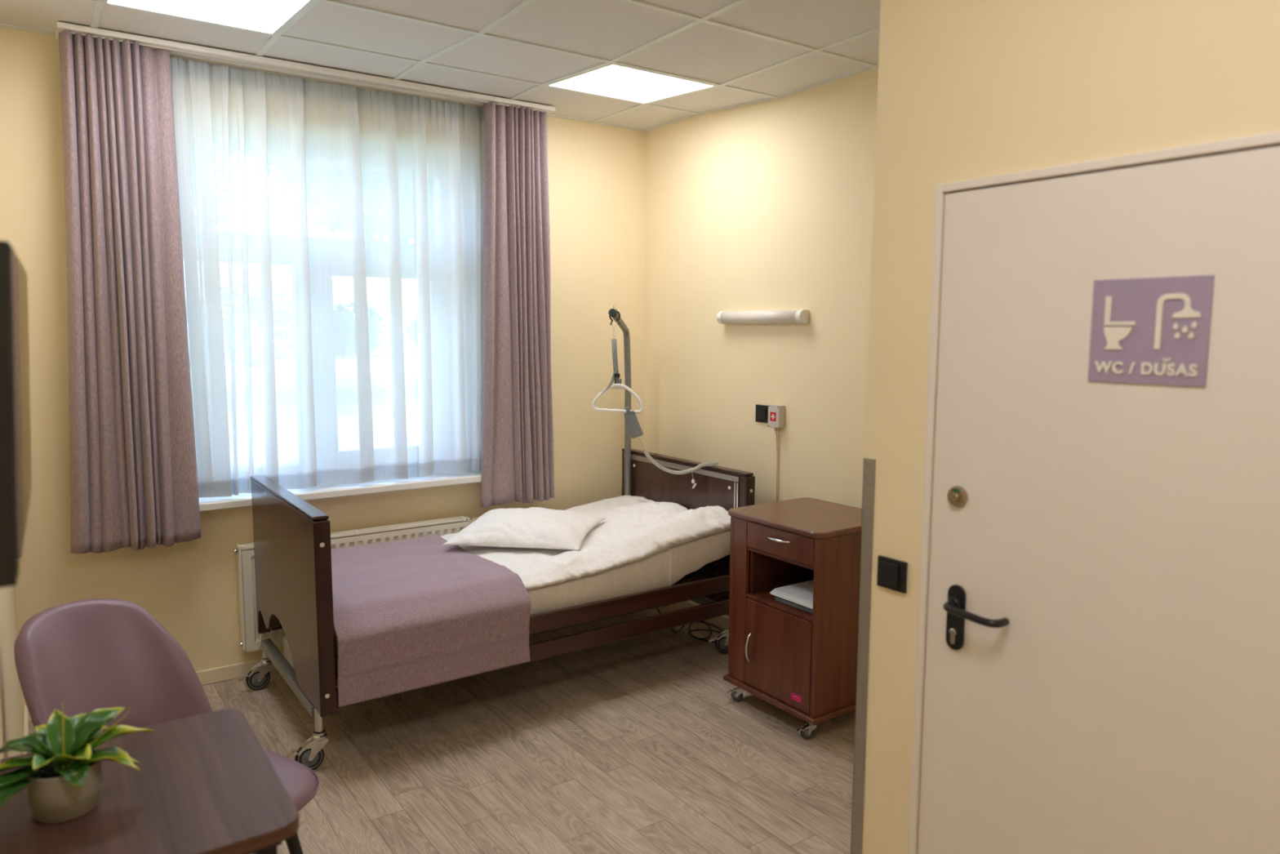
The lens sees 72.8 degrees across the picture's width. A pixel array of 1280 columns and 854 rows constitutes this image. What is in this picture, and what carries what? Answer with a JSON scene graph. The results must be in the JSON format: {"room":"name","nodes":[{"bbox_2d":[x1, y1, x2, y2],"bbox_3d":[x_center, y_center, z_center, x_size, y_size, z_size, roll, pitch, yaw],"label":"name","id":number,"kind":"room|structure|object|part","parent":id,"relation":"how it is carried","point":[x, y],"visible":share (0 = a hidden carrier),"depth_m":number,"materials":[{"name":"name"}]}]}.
{"room":"care facility","nodes":[
{"label":"care facility","id":0,"kind":"room"},
{"bbox_2d":[0,586,23,759],"bbox_3d":[-0.973,0.120,1.045,0.200,2.991,5.800,-4,8,-35],"label":"wall","id":1,"kind":"structure","parent":0,"point":[11,704],"depth_m":2.62,"materials":[{"name":"beige paint"}]},
{"bbox_2d":[0,240,31,587],"bbox_3d":[-0.987,-0.044,1.322,0.113,0.420,0.706,-4,8,-35],"label":"television","id":2,"kind":"object","parent":1,"relation":"attached to","point":[15,465],"visible":1,"depth_m":1.06,"materials":[{"name":"black"}]},
{"bbox_3d":[-0.966,-0.045,1.337,0.042,0.420,0.705,-4,8,-34],"label":"casing","id":3,"kind":"part","parent":2,"relation":"part of","materials":[{"name":"black plastic"}]},
{"bbox_2d":[23,706,29,753],"bbox_3d":[-0.943,1.456,1.334,0.016,0.070,5.584,-4,8,-35],"label":"baseboard","id":4,"kind":"structure","parent":1,"relation":"attached to","point":[26,717],"depth_m":3.47,"materials":[{"name":"beige wood"}]},
{"bbox_2d":[0,26,645,706],"bbox_3d":[-1.381,-0.274,4.526,3.560,2.991,0.400,-4,8,-35],"label":"wall","id":5,"kind":"structure","parent":0,"point":[596,172],"depth_m":4.00,"materials":[{"name":"beige paint"}]},
{"bbox_2d":[23,653,283,721],"bbox_3d":[-1.267,1.098,4.508,3.160,0.070,0.016,-4,8,-35],"label":"baseboard","id":6,"kind":"structure","parent":5,"relation":"attached to","point":[233,671],"depth_m":4.04,"materials":[{"name":"beige wood"}]},
{"bbox_2d":[199,471,481,511],"bbox_3d":[-1.537,0.300,4.319,1.579,0.035,0.385,-4,8,-35],"label":"window sill","id":7,"kind":"structure","parent":5,"relation":"attached to","point":[439,479],"depth_m":4.25,"materials":[{"name":"white paint"}]},
{"bbox_2d":[233,515,479,652],"bbox_3d":[-1.352,0.748,4.353,1.257,0.500,0.103,-4,8,-35],"label":"radiator","id":8,"kind":"object","parent":5,"relation":"attached to","point":[251,640],"visible":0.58,"depth_m":4.17,"materials":[{"name":"metal"}]},
{"bbox_3d":[-1.391,0.752,4.334,1.110,0.495,0.012,-4,8,-35],"label":"panel","id":9,"kind":"part","parent":8,"relation":"part of","materials":[{"name":"metal"}]},
{"bbox_2d":[240,516,466,550],"bbox_3d":[-1.379,0.519,4.282,1.098,0.018,0.041,-4,8,-35],"label":"grille","id":10,"kind":"object","parent":8,"relation":"attached to","point":[453,522],"depth_m":4.36,"materials":[{"name":"metal"}]},
{"bbox_2d":[0,0,880,132],"bbox_3d":[0.349,-1.409,1.928,3.160,0.139,5.600,-4,8,-35],"label":"ceiling","id":11,"kind":"structure","parent":0,"point":[753,51],"depth_m":3.44,"materials":[{"name":"tile"}]},
{"bbox_2d":[103,0,313,35],"bbox_3d":[-1.520,-1.494,3.041,0.575,0.044,0.575,-4,8,-35],"label":"ceiling light","id":12,"kind":"object","parent":11,"relation":"attached to","point":[266,16],"visible":1,"depth_m":3.14,"materials":[{"name":"white plastic"}]},
{"bbox_2d":[55,21,555,114],"bbox_3d":[-1.379,-1.602,3.986,2.170,0.028,0.170,-4,8,-35],"label":"track","id":13,"kind":"object","parent":11,"relation":"attached to","point":[186,51],"visible":0.76,"depth_m":3.85,"materials":[{"name":"white paint"}]},
{"bbox_2d":[58,30,201,553],"bbox_3d":[-2.101,-0.506,3.534,0.482,2.058,0.094,-4,8,-35],"label":"curtain","id":14,"kind":"object","parent":13,"relation":"hanging from","point":[134,484],"visible":1,"depth_m":3.54,"materials":[{"name":"fabric"}]},
{"bbox_2d":[170,56,484,497],"bbox_3d":[-1.412,-0.658,4.135,1.550,1.882,0.053,-4,8,-35],"label":"sheer curtain","id":15,"kind":"object","parent":13,"relation":"hanging from","point":[332,234],"visible":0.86,"depth_m":4.08,"materials":[{"name":"white fabric"}]},
{"bbox_2d":[480,102,554,507],"bbox_3d":[-0.639,-0.612,4.569,0.439,2.068,0.072,-4,8,-35],"label":"curtain","id":16,"kind":"object","parent":13,"relation":"hanging from","point":[517,434],"visible":1,"depth_m":4.56,"materials":[{"name":"fabric"}]},
{"bbox_2d":[546,63,716,103],"bbox_3d":[-0.048,-1.604,4.070,0.575,0.044,0.575,-4,8,-35],"label":"ceiling light","id":17,"kind":"object","parent":11,"relation":"attached to","point":[612,81],"visible":1,"depth_m":4.05,"materials":[{"name":"white plastic"}]},
{"bbox_2d":[29,604,855,853],"bbox_3d":[0.390,1.452,2.175,3.560,0.100,5.820,-4,8,-35],"label":"floor","id":18,"kind":"structure","parent":0,"point":[638,744],"depth_m":3.31,"materials":[{"name":"brown wood"}]},
{"bbox_2d":[0,708,299,853],"bbox_3d":[-0.964,1.071,1.720,0.455,0.750,0.594,-4,8,-35],"label":"table","id":19,"kind":"object","parent":18,"relation":"on","point":[206,783],"visible":0.88,"depth_m":1.62,"materials":[{"name":"dark wood"},{"name":"black metal"}]},
{"bbox_2d":[0,702,153,823],"bbox_3d":[-1.060,0.607,1.602,0.287,0.197,0.194,-4,8,-35],"label":"potted plant","id":20,"kind":"object","parent":19,"relation":"on","point":[62,780],"visible":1,"depth_m":1.58,"materials":[{"name":"green plant"}]},
{"bbox_3d":[-1.057,0.661,1.596,0.118,0.090,0.118,-4,8,-35],"label":"pot","id":21,"kind":"part","parent":20,"relation":"part of","materials":[{"name":"ceramic"}]},
{"bbox_3d":[-0.964,0.736,1.683,0.390,0.024,0.530,-4,8,-35],"label":"under frame","id":22,"kind":"part","parent":19,"relation":"part of","materials":[{"name":"brown wood"}]},
{"bbox_3d":[-0.688,1.108,1.626,0.036,0.700,0.036,-4,8,-35],"label":"leg","id":23,"kind":"part","parent":19,"relation":"part of","materials":[{"name":"black metal"}]},
{"bbox_2d":[13,598,319,853],"bbox_3d":[-1.227,0.943,2.256,0.792,0.890,0.484,4,7,28],"label":"dining chair","id":24,"kind":"object","parent":18,"relation":"on","point":[86,655],"visible":0.39,"depth_m":2.34,"materials":[{"name":"leather"}]},
{"bbox_3d":[-1.409,0.732,2.306,0.394,0.484,0.436,4,7,28],"label":"backrest","id":25,"kind":"part","parent":24,"relation":"part of","materials":[{"name":"leather"}]},
{"bbox_3d":[-1.124,0.933,2.201,0.550,0.091,0.470,4,7,28],"label":"seat","id":26,"kind":"part","parent":24,"relation":"part of","materials":[{"name":"leather"}]},
{"bbox_3d":[-0.896,1.174,2.313,0.153,0.420,0.038,0,6,-5],"label":"leg","id":27,"kind":"part","parent":24,"relation":"part of","materials":[{"name":"black metal"}]},
{"bbox_2d":[237,305,755,769],"bbox_3d":[-0.650,0.299,4.075,2.204,1.758,1.103,-4,8,-35],"label":"hospital bed","id":28,"kind":"object","parent":18,"relation":"on","point":[292,550],"depth_m":3.77,"materials":[{"name":"brown wood"}]},
{"bbox_3d":[-0.894,0.843,4.576,1.984,0.075,0.022,-4,8,-35],"label":"rail","id":29,"kind":"part","parent":28,"relation":"part of","materials":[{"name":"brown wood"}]},
{"bbox_3d":[-1.435,0.640,3.545,0.054,0.718,1.047,-4,8,-35],"label":"footboard","id":30,"kind":"part","parent":28,"relation":"part of","materials":[{"name":"brown wood"}]},
{"bbox_3d":[-1.535,0.959,3.854,0.070,0.190,0.174,-4,8,-35],"label":"drive motor","id":31,"kind":"part","parent":28,"relation":"part of","materials":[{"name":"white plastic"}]},
{"bbox_2d":[333,529,730,655],"bbox_3d":[-0.597,0.649,4.132,1.960,0.272,0.976,-4,8,-35],"label":"mattress","id":32,"kind":"object","parent":28,"relation":"on","point":[662,569],"visible":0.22,"depth_m":3.97,"materials":[{"name":"beige fabric"}]},
{"bbox_2d":[331,533,530,706],"bbox_3d":[-1.067,0.776,3.782,0.789,0.350,1.062,-4,8,-35],"label":"blanket","id":33,"kind":"object","parent":32,"relation":"on","point":[412,613],"visible":0.87,"depth_m":3.43,"materials":[{"name":"fabric"}]},
{"bbox_2d":[440,495,730,590],"bbox_3d":[-0.582,0.524,4.112,1.958,0.218,1.010,-4,8,-35],"label":"duvet","id":34,"kind":"object","parent":32,"relation":"on","point":[634,528],"visible":0.48,"depth_m":4.07,"materials":[{"name":"white fabric"}]},
{"bbox_2d":[441,506,606,550],"bbox_3d":[-0.550,0.478,4.247,0.670,0.123,0.550,1,7,10],"label":"pillow","id":35,"kind":"object","parent":34,"relation":"on","point":[538,527],"visible":1,"depth_m":4.08,"materials":[{"name":"white fabric"}]},
{"bbox_3d":[-0.309,0.817,3.735,1.984,0.081,0.022,-4,8,-35],"label":"rail","id":36,"kind":"part","parent":28,"relation":"part of","materials":[{"name":"brown wood"}]},
{"bbox_3d":[-0.601,0.836,4.157,1.980,0.075,0.911,-4,8,-35],"label":"under frame","id":37,"kind":"part","parent":28,"relation":"part of","materials":[{"name":"brown wood"}]},
{"bbox_3d":[-0.309,0.938,3.749,1.984,0.075,0.022,-4,8,-35],"label":"rail","id":38,"kind":"part","parent":28,"relation":"part of","materials":[{"name":"brown wood"}]},
{"bbox_3d":[-0.119,-0.346,4.608,0.273,0.546,0.080,0,6,-3],"label":"trapeze handle","id":39,"kind":"part","parent":28,"relation":"part of","materials":[{"name":"white plastic"}]},
{"bbox_2d":[624,406,717,474],"bbox_3d":[0.174,0.076,4.572,0.518,0.365,0.131,3,7,21],"label":"bed remote control","id":40,"kind":"object","parent":28,"relation":"hanging from","point":[634,428],"visible":1,"depth_m":4.59,"materials":[{"name":"grey plastic"}]},
{"bbox_3d":[0.223,0.530,4.729,0.050,0.682,1.085,-4,8,-35],"label":"headboard","id":41,"kind":"part","parent":28,"relation":"part of","materials":[{"name":"brown wood"}]},
{"bbox_2d":[691,471,696,488],"bbox_3d":[0.280,0.275,4.538,0.012,0.099,0.038,-4,8,-35],"label":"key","id":42,"kind":"object","parent":28,"relation":"hanging from","point":[692,480],"visible":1,"depth_m":4.54,"materials":[{"name":"white metal"}]},
{"bbox_3d":[0.477,0.491,4.312,0.006,0.434,0.029,-4,8,-35],"label":"upright rail","id":43,"kind":"part","parent":28,"relation":"part of","materials":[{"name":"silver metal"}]},
{"bbox_2d":[656,607,723,642],"bbox_3d":[0.334,0.982,4.610,0.397,0.314,0.637,-4,8,-35],"label":"power cable","id":44,"kind":"object","parent":18,"relation":"on","point":[702,621],"visible":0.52,"depth_m":4.71,"materials":[{"name":"black plastic"}]},
{"bbox_2d":[723,497,862,738],"bbox_3d":[0.726,0.795,3.728,0.530,0.861,0.560,-4,8,-35],"label":"base cabinet","id":45,"kind":"object","parent":18,"relation":"on","point":[803,664],"visible":0.77,"depth_m":3.52,"materials":[{"name":"brown wood"}]},
{"bbox_3d":[0.592,0.726,3.924,0.480,0.718,0.018,-4,8,-35],"label":"panel","id":46,"kind":"part","parent":45,"relation":"part of","materials":[{"name":"brown wood"}]},
{"bbox_3d":[0.460,0.941,3.689,0.033,0.131,0.012,-4,8,-35],"label":"handle","id":47,"kind":"part","parent":45,"relation":"part of","materials":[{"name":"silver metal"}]},
{"bbox_3d":[0.551,0.455,3.507,0.033,0.012,0.127,-4,8,-35],"label":"handle","id":48,"kind":"part","parent":45,"relation":"part of","materials":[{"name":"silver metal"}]},
{"bbox_3d":[0.568,0.934,3.575,0.018,0.375,0.380,-4,8,-35],"label":"door","id":49,"kind":"part","parent":45,"relation":"part of","materials":[{"name":"brown wood"}]},
{"bbox_2d":[746,589,812,621],"bbox_3d":[0.755,0.724,3.684,0.464,0.014,0.387,-4,8,-35],"label":"shelf","id":50,"kind":"object","parent":45,"relation":"attached to","point":[762,598],"depth_m":3.59,"materials":[{"name":"brown wood"}]},
{"bbox_3d":[0.756,0.519,3.661,0.464,0.014,0.387,-4,8,-35],"label":"drawer rail","id":51,"kind":"part","parent":45,"relation":"part of","materials":[{"name":"brown wood"}]},
{"bbox_3d":[0.570,0.469,3.523,0.018,0.110,0.380,-4,8,-35],"label":"drawer","id":52,"kind":"part","parent":45,"relation":"part of","materials":[{"name":"brown wood"}]},
{"bbox_2d":[774,595,813,613],"bbox_3d":[0.758,0.712,3.612,0.325,0.025,0.240,-4,8,-35],"label":"folded cloth","id":53,"kind":"object","parent":45,"relation":"on","point":[777,598],"visible":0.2,"depth_m":3.52,"materials":[{"name":"fabric"}]},
{"bbox_2d":[769,579,813,608],"bbox_3d":[0.752,0.687,3.614,0.348,0.023,0.265,-4,8,-35],"label":"folded cloth","id":54,"kind":"object","parent":53,"relation":"on","point":[802,593],"visible":0.34,"depth_m":3.57,"materials":[{"name":"white fabric"}]},
{"bbox_3d":[0.876,0.773,3.523,0.480,0.718,0.022,-4,8,-35],"label":"panel","id":55,"kind":"part","parent":45,"relation":"part of","materials":[{"name":"brown wood"}]},
{"bbox_2d":[644,66,878,617],"bbox_3d":[1.776,-0.086,2.966,0.200,2.991,5.800,-4,8,-35],"label":"wall","id":56,"kind":"structure","parent":0,"point":[768,205],"depth_m":4.35,"materials":[{"name":"beige paint"}]},
{"bbox_2d":[669,600,728,629],"bbox_3d":[0.854,1.138,4.228,0.016,0.070,2.886,-4,8,-35],"label":"baseboard","id":57,"kind":"structure","parent":56,"relation":"attached to","point":[722,621],"depth_m":4.84,"materials":[{"name":"beige wood"}]},
{"bbox_2d":[755,404,768,422],"bbox_3d":[0.623,-0.068,4.429,0.014,0.088,0.096,-4,8,-35],"label":"wall switch","id":58,"kind":"object","parent":56,"relation":"attached to","point":[762,411],"visible":0.77,"depth_m":4.42,"materials":[{"name":"black plastic"}]},
{"bbox_2d":[716,309,808,324],"bbox_3d":[0.604,-0.553,4.363,0.062,0.069,0.610,-4,8,-35],"label":"wall lamp","id":59,"kind":"object","parent":56,"relation":"attached to","point":[794,316],"visible":1,"depth_m":4.32,"materials":[{"name":"white plastic"}]},
{"bbox_2d":[768,404,785,501],"bbox_3d":[0.678,0.369,4.372,0.044,0.964,0.078,-4,8,-35],"label":"box","id":60,"kind":"object","parent":56,"relation":"attached to","point":[776,412],"visible":0.94,"depth_m":4.31,"materials":[{"name":"grey plastic"}]},
{"bbox_3d":[0.681,0.425,4.382,0.028,0.851,0.018,-4,8,-35],"label":"pull cord","id":61,"kind":"part","parent":60,"relation":"part of","materials":[{"name":"white plastic"}]},
{"bbox_2d":[862,0,1279,853],"bbox_3d":[1.898,0.100,1.412,1.400,2.771,2.698,-4,8,-35],"label":"wall","id":62,"kind":"structure","parent":0,"point":[967,89],"depth_m":1.84,"materials":[{"name":"beige paint"}]},
{"bbox_2d":[850,457,875,853],"bbox_3d":[0.567,0.735,2.185,0.035,1.326,0.035,-4,8,-35],"label":"trim","id":63,"kind":"structure","parent":62,"relation":"attached to","point":[868,472],"depth_m":2.16,"materials":[{"name":"metal"}]},
{"bbox_2d":[876,555,907,593],"bbox_3d":[0.597,0.350,2.062,0.015,0.074,0.082,-4,8,-35],"label":"light switch","id":64,"kind":"object","parent":62,"relation":"attached to","point":[891,572],"visible":1,"depth_m":2.05,"materials":[{"name":"black plastic"}]},
{"bbox_2d":[908,131,1279,853],"bbox_3d":[0.914,0.484,1.624,0.114,1.952,0.937,-4,8,-35],"label":"door","id":65,"kind":"structure","parent":62,"relation":"in","point":[1098,664],"depth_m":1.65,"materials":[{"name":"paint"}]},
{"bbox_3d":[0.699,0.421,1.920,0.008,0.148,0.043,-4,8,-35],"label":"handle plate","id":66,"kind":"part","parent":65,"relation":"part of","materials":[{"name":"black plastic"}]},
{"bbox_3d":[0.711,0.399,1.849,0.050,0.022,0.141,-4,8,-35],"label":"lever","id":67,"kind":"part","parent":65,"relation":"part of","materials":[{"name":"black plastic"}]},
{"bbox_2d":[1088,275,1214,386],"bbox_3d":[0.909,-0.172,1.556,0.007,0.189,0.202,-4,8,-35],"label":"door sign","id":68,"kind":"object","parent":65,"relation":"attached to","point":[1151,331],"visible":1,"depth_m":1.55,"materials":[{"name":"purple plastic"}]}
]}

